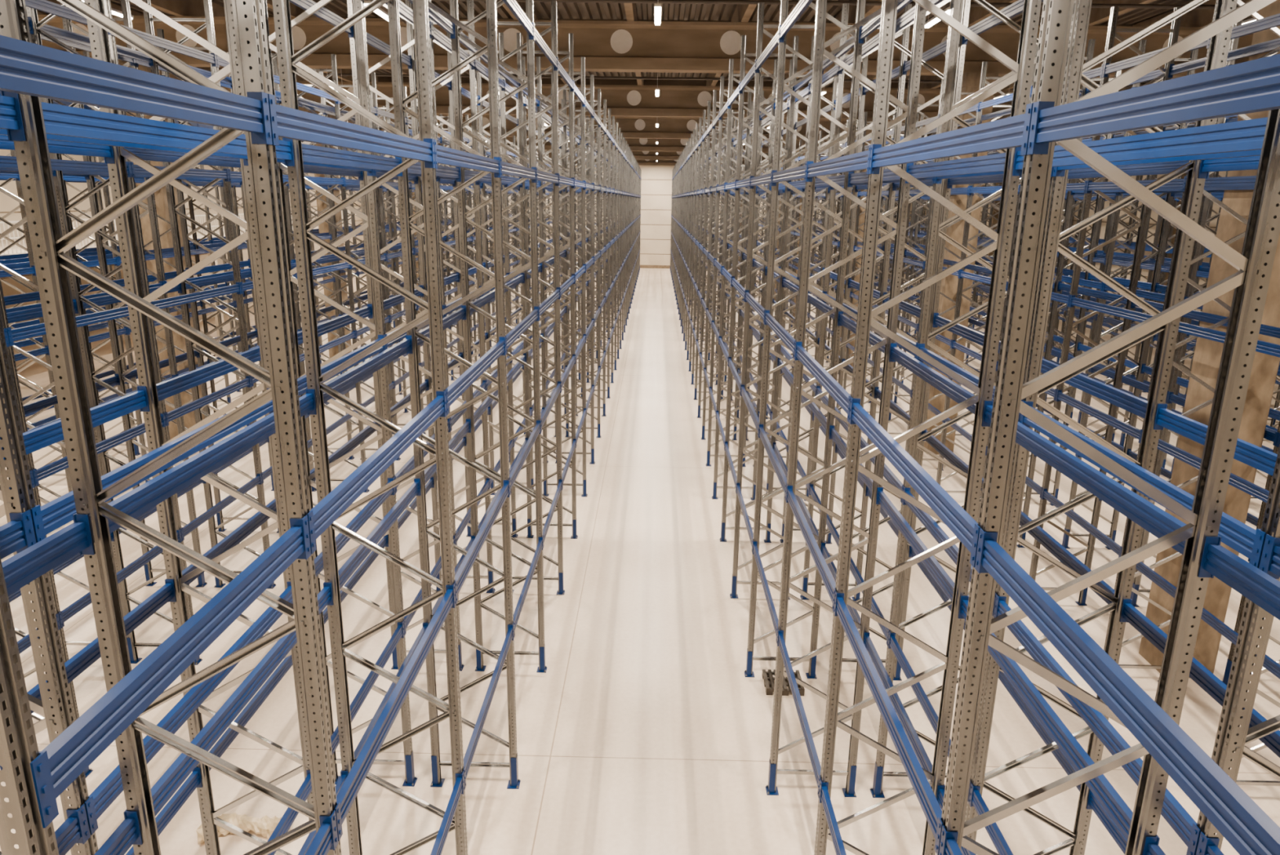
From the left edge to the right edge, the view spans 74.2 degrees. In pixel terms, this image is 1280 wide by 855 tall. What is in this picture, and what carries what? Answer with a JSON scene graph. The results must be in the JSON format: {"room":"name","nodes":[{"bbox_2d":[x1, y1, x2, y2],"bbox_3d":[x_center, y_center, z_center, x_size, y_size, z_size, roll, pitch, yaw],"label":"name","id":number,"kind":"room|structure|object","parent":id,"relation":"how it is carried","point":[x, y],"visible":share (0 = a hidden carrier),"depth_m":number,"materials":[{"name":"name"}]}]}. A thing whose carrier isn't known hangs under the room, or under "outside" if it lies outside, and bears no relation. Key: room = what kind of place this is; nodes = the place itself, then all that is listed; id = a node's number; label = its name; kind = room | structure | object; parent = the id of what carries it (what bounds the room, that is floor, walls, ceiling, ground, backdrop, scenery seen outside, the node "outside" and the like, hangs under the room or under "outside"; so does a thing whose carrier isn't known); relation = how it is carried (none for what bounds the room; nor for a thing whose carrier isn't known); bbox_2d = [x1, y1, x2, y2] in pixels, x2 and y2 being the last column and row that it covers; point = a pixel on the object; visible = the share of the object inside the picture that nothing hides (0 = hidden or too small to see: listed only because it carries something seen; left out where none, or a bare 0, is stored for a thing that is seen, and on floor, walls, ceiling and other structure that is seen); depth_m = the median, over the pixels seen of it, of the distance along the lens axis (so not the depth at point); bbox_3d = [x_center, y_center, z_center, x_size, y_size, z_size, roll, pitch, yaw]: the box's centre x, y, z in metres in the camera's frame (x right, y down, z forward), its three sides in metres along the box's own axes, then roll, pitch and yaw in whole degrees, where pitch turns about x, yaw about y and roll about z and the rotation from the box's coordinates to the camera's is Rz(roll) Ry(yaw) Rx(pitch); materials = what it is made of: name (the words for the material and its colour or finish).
{"room":"warehouse","nodes":[
{"label":"warehouse","id":0,"kind":"room"},
{"bbox_2d":[0,149,364,324],"bbox_3d":[-32.366,-10.374,40.829,0.300,12.850,111.000,1,15,1],"label":"wall","id":1,"kind":"structure","parent":0,"point":[7,204],"depth_m":48.62,"materials":[{"name":"paint"}]},
{"bbox_2d":[46,13,1133,89],"bbox_3d":[0.009,-17.833,46.371,64.000,0.450,92.920,1,15,1],"label":"joist","id":2,"kind":"object","parent":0,"point":[380,78],"depth_m":39.30,"materials":[{"name":"brown wood"}]},
{"bbox_2d":[0,264,1279,854],"bbox_3d":[-0.313,-3.449,42.058,64.000,0.300,111.000,1,15,1],"label":"floor","id":3,"kind":"structure","parent":0,"point":[644,731],"depth_m":14.07,"materials":[{"name":"concrete"}]},
{"bbox_2d":[118,62,204,439],"bbox_3d":[-14.198,-4.967,25.354,0.860,10.930,0.860,1,15,1],"label":"concrete column","id":4,"kind":"structure","parent":3,"relation":"on","point":[161,199],"depth_m":25.09,"materials":[{"name":"beige concrete"}]},
{"bbox_2d":[0,209,351,339],"bbox_3d":[-27.047,-6.268,38.195,10.460,6.430,52.015,1,15,1],"label":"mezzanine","id":5,"kind":"object","parent":3,"relation":"on","point":[4,242],"visible":0.12,"depth_m":39.97,"materials":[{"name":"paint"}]},
{"bbox_2d":[195,812,290,844],"bbox_3d":[-4.755,4.780,10.198,1.047,0.226,0.424,-1,15,-7],"label":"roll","id":6,"kind":"object","parent":3,"relation":"on","point":[264,826],"visible":0.62,"depth_m":10.16,"materials":[{"name":"white plastic"}]},
{"bbox_2d":[0,92,512,475],"bbox_3d":[-14.773,-10.624,47.096,1.160,10.553,92.140,1,15,1],"label":"rack","id":7,"kind":"object","parent":3,"relation":"on","point":[16,258],"visible":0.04,"depth_m":25.27,"materials":[{"name":"metal"}]},
{"bbox_2d":[0,51,530,497],"bbox_3d":[-12.774,-10.588,47.066,1.160,10.553,92.140,1,15,1],"label":"rack","id":8,"kind":"object","parent":3,"relation":"on","point":[24,268],"visible":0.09,"depth_m":22.64,"materials":[{"name":"metal"}]},
{"bbox_2d":[0,0,569,644],"bbox_3d":[-8.435,-10.510,47.001,1.160,10.553,92.140,1,15,1],"label":"rack","id":9,"kind":"object","parent":3,"relation":"on","point":[161,276],"visible":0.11,"depth_m":16.64,"materials":[{"name":"metal"}]},
{"bbox_2d":[0,0,586,777],"bbox_3d":[-7.066,-10.486,46.981,1.160,10.553,92.140,1,15,1],"label":"rack","id":10,"kind":"object","parent":3,"relation":"on","point":[59,166],"visible":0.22,"depth_m":14.02,"materials":[{"name":"metal"}]},
{"bbox_2d":[0,0,619,854],"bbox_3d":[-2.727,-10.408,46.917,1.160,10.553,92.140,1,15,1],"label":"rack","id":11,"kind":"object","parent":3,"relation":"on","point":[28,523],"visible":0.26,"depth_m":7.85,"materials":[{"name":"metal"}]},
{"bbox_2d":[0,0,641,854],"bbox_3d":[-1.357,-10.383,46.896,1.160,10.553,92.140,1,15,1],"label":"rack","id":12,"kind":"object","parent":3,"relation":"on","point":[33,779],"visible":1,"depth_m":5.48,"materials":[{"name":"metal"}]},
{"bbox_2d":[307,111,351,357],"bbox_3d":[-13.943,-8.441,38.293,0.860,10.930,0.860,1,15,1],"label":"concrete column","id":13,"kind":"structure","parent":3,"relation":"on","point":[323,227],"depth_m":38.33,"materials":[{"name":"beige concrete"}]},
{"bbox_2d":[408,135,420,312],"bbox_3d":[-13.688,-11.916,51.232,0.860,10.930,0.860,1,15,1],"label":"concrete column","id":14,"kind":"structure","parent":3,"relation":"on","point":[413,193],"depth_m":51.08,"materials":[{"name":"beige concrete"}]},
{"bbox_2d":[774,152,783,300],"bbox_3d":[10.080,-14.968,63.822,0.860,10.930,0.860,1,15,1],"label":"concrete column","id":15,"kind":"structure","parent":3,"relation":"on","point":[782,153],"depth_m":63.67,"materials":[{"name":"beige concrete"}]},
{"bbox_2d":[761,668,804,695],"bbox_3d":[2.273,4.054,13.471,0.590,0.120,0.560,1,15,1],"label":"pallet","id":16,"kind":"object","parent":3,"relation":"on","point":[767,676],"visible":0.66,"depth_m":13.36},
{"bbox_2d":[790,139,805,324],"bbox_3d":[9.825,-11.494,50.883,0.860,10.930,0.860,1,15,1],"label":"concrete column","id":17,"kind":"structure","parent":3,"relation":"on","point":[803,142],"depth_m":50.38,"materials":[{"name":"beige concrete"}]},
{"bbox_2d":[839,118,872,366],"bbox_3d":[9.570,-8.020,37.943,0.860,10.930,0.860,1,15,1],"label":"concrete column","id":18,"kind":"structure","parent":3,"relation":"on","point":[861,219],"depth_m":37.52,"materials":[{"name":"beige concrete"}]},
{"bbox_2d":[924,72,998,454],"bbox_3d":[9.316,-4.545,25.004,0.860,10.930,0.860,1,15,1],"label":"concrete column","id":19,"kind":"structure","parent":3,"relation":"on","point":[971,81],"depth_m":24.66,"materials":[{"name":"beige concrete"}]},
{"bbox_2d":[669,0,1279,854],"bbox_3d":[3.023,-10.186,46.389,1.160,10.553,93.055,1,15,1],"label":"rack","id":20,"kind":"object","parent":3,"relation":"on","point":[1029,135],"visible":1,"depth_m":6.08,"materials":[{"name":"metal"}]},
{"bbox_2d":[690,0,1279,854],"bbox_3d":[4.393,-10.161,46.369,1.160,10.553,93.055,1,15,1],"label":"rack","id":21,"kind":"object","parent":3,"relation":"on","point":[1261,546],"visible":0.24,"depth_m":7.49,"materials":[{"name":"metal"}]},
{"bbox_2d":[984,182,1002,285],"bbox_3d":[32.019,-18.053,76.439,0.860,10.930,0.860,1,15,1],"label":"concrete column","id":22,"kind":"structure","parent":3,"relation":"on","point":[994,220],"depth_m":75.87,"materials":[{"name":"beige concrete"}]},
{"bbox_2d":[729,0,1279,786],"bbox_3d":[8.731,-10.083,46.304,1.160,10.553,93.055,1,15,1],"label":"rack","id":23,"kind":"object","parent":3,"relation":"on","point":[1090,186],"visible":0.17,"depth_m":14.92,"materials":[{"name":"metal"}]},
{"bbox_2d":[746,19,1279,684],"bbox_3d":[10.731,-10.047,46.275,1.160,10.553,93.055,1,15,1],"label":"rack","id":24,"kind":"object","parent":3,"relation":"on","point":[1154,286],"visible":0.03,"depth_m":17.83,"materials":[{"name":"metal"}]},
{"bbox_2d":[789,115,1279,468],"bbox_3d":[15.070,-9.970,46.210,1.160,10.553,93.055,1,15,1],"label":"rack","id":25,"kind":"object","parent":3,"relation":"on","point":[1203,272],"visible":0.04,"depth_m":25.81,"materials":[{"name":"metal"}]},
{"bbox_2d":[808,115,1279,498],"bbox_3d":[16.439,-9.945,46.190,1.160,10.553,93.055,1,15,1],"label":"rack","id":26,"kind":"object","parent":3,"relation":"on","point":[1133,375],"visible":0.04,"depth_m":28.90,"materials":[{"name":"metal"}]},
{"bbox_2d":[840,116,1279,440],"bbox_3d":[20.778,-9.867,46.125,1.160,10.553,93.055,1,15,1],"label":"rack","id":27,"kind":"object","parent":3,"relation":"on","point":[1149,248],"visible":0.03,"depth_m":36.45,"materials":[{"name":"metal"}]},
{"bbox_2d":[877,173,1279,427],"bbox_3d":[22.148,-9.843,46.105,1.160,10.553,93.055,1,15,1],"label":"rack","id":28,"kind":"object","parent":3,"relation":"on","point":[1277,403],"visible":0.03,"depth_m":40.01,"materials":[{"name":"metal"}]},
{"bbox_2d":[1151,173,1186,303],"bbox_3d":[31.509,-11.105,50.560,0.860,10.930,0.860,1,15,1],"label":"concrete column","id":29,"kind":"structure","parent":3,"relation":"on","point":[1184,174],"depth_m":50.20,"materials":[{"name":"beige concrete"}]},
{"bbox_2d":[1138,0,1279,677],"bbox_3d":[9.076,-1.278,12.837,0.860,10.930,0.860,1,15,1],"label":"concrete column","id":30,"kind":"structure","parent":3,"relation":"on","point":[1207,353],"depth_m":12.91,"materials":[{"name":"beige concrete"}]},
{"bbox_2d":[36,0,1250,90],"bbox_3d":[-1.492,-15.688,38.795,59.100,0.700,111.000,1,15,1],"label":"ceiling beam","id":31,"kind":"structure","parent":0,"point":[743,12],"depth_m":23.18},
{"bbox_2d":[80,0,133,19],"bbox_3d":[-11.068,-9.304,17.396,0.140,1.380,1.700,1,15,1],"label":"ceiling lamp","id":32,"kind":"object","parent":31,"relation":"hanging from","point":[114,11],"visible":0.2,"depth_m":17.86,"materials":[{"name":"white paint"}]},
{"bbox_2d":[364,0,388,21],"bbox_3d":[-5.359,-9.201,17.311,0.140,1.380,1.700,1,15,1],"label":"ceiling lamp","id":33,"kind":"object","parent":31,"relation":"hanging from","point":[380,11],"visible":0.47,"depth_m":17.42,"materials":[{"name":"white paint"}]},
{"bbox_2d":[653,0,661,25],"bbox_3d":[0.374,-9.098,17.226,0.140,1.380,1.700,1,15,1],"label":"ceiling lamp","id":34,"kind":"object","parent":31,"relation":"hanging from","point":[657,6],"visible":1,"depth_m":17.14,"materials":[{"name":"white paint"}]},
{"bbox_2d":[655,72,659,96],"bbox_3d":[0.622,-12.469,29.779,0.140,1.380,1.700,1,15,1],"label":"ceiling lamp","id":35,"kind":"object","parent":31,"relation":"hanging from","point":[657,90],"visible":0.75,"depth_m":29.22,"materials":[{"name":"white paint"}]},
{"bbox_2d":[168,0,1239,97],"bbox_3d":[-0.151,-15.058,38.938,63.800,0.235,110.800,1,15,1],"label":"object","id":36,"kind":"object","parent":31,"relation":"attached to","point":[686,2],"visible":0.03,"depth_m":19.20,"materials":[{"name":"paint"}]},
{"bbox_2d":[821,86,826,95],"bbox_3d":[6.355,-12.366,29.694,0.140,1.380,1.700,1,15,1],"label":"ceiling lamp","id":37,"kind":"object","parent":31,"relation":"hanging from","point":[823,92],"visible":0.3,"depth_m":29.13,"materials":[{"name":"white paint"}]},
{"bbox_2d":[924,0,951,27],"bbox_3d":[6.108,-8.996,17.141,0.140,1.380,1.700,1,15,1],"label":"ceiling lamp","id":38,"kind":"object","parent":31,"relation":"hanging from","point":[933,20],"visible":0.58,"depth_m":17.46,"materials":[{"name":"white paint"}]},
{"bbox_2d":[993,87,1013,98],"bbox_3d":[12.693,-12.252,29.600,0.140,1.380,1.700,1,15,1],"label":"ceiling lamp","id":39,"kind":"object","parent":31,"relation":"hanging from","point":[1008,93],"visible":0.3,"depth_m":29.49,"materials":[{"name":"white paint"}]},
{"bbox_2d":[1241,17,1256,24],"bbox_3d":[12.446,-8.882,17.047,0.140,1.380,1.700,1,15,1],"label":"ceiling lamp","id":40,"kind":"object","parent":31,"relation":"hanging from","point":[1251,20],"visible":0.16,"depth_m":17.20,"materials":[{"name":"white paint"}]},
{"bbox_2d":[360,164,929,268],"bbox_3d":[0.833,-24.226,94.088,64.000,12.850,0.300,1,15,1],"label":"wall","id":41,"kind":"structure","parent":0,"point":[656,184],"depth_m":94.13,"materials":[{"name":"paint"}]},
{"bbox_2d":[382,261,906,271],"bbox_3d":[0.746,-18.144,95.536,64.000,0.350,0.060,1,15,1],"label":"baseboard","id":42,"kind":"structure","parent":41,"relation":"attached to","point":[641,265],"depth_m":95.49,"materials":[{"name":"concrete"}]},
{"bbox_2d":[37,14,1253,78],"bbox_3d":[-0.460,-10.588,23.574,64.000,1.220,0.600,1,15,1],"label":"girder","id":43,"kind":"object","parent":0,"point":[606,46],"depth_m":23.40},
{"bbox_2d":[36,0,1257,79],"bbox_3d":[-0.136,-16.147,38.645,64.000,0.300,111.000,1,15,1],"label":"ceiling","id":44,"kind":"structure","parent":0,"point":[584,11],"depth_m":25.47,"materials":[{"name":"paint"}]},
{"bbox_2d":[507,158,900,166],"bbox_3d":[0.814,-27.960,88.270,64.000,1.220,0.600,1,15,1],"label":"girder","id":45,"kind":"object","parent":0,"point":[640,162],"depth_m":88.14,"materials":[{"name":"brown wood"}]},
{"bbox_2d":[181,80,1235,124],"bbox_3d":[-0.205,-14.063,36.513,64.000,1.220,0.600,1,15,1],"label":"girder","id":46,"kind":"object","parent":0,"point":[623,100],"depth_m":36.34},
{"bbox_2d":[485,149,933,163],"bbox_3d":[0.559,-24.485,75.331,64.000,1.220,0.600,1,15,1],"label":"girder","id":47,"kind":"object","parent":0,"point":[662,155],"depth_m":75.21,"materials":[{"name":"brown wood"}]},
{"bbox_2d":[437,135,997,153],"bbox_3d":[0.304,-21.011,62.392,64.000,1.220,0.600,1,15,1],"label":"girder","id":48,"kind":"object","parent":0,"point":[635,144],"depth_m":62.26,"materials":[{"name":"brown wood"}]},
{"bbox_2d":[347,113,1173,141],"bbox_3d":[0.050,-17.537,49.453,64.000,1.220,0.600,1,15,1],"label":"girder","id":49,"kind":"object","parent":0,"point":[638,127],"depth_m":49.29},
{"bbox_2d":[973,171,1226,337],"bbox_3d":[31.917,-9.221,39.874,0.300,12.850,111.000,1,15,1],"label":"wall","id":50,"kind":"structure","parent":0,"point":[1215,207],"depth_m":55.70,"materials":[{"name":"paint"}]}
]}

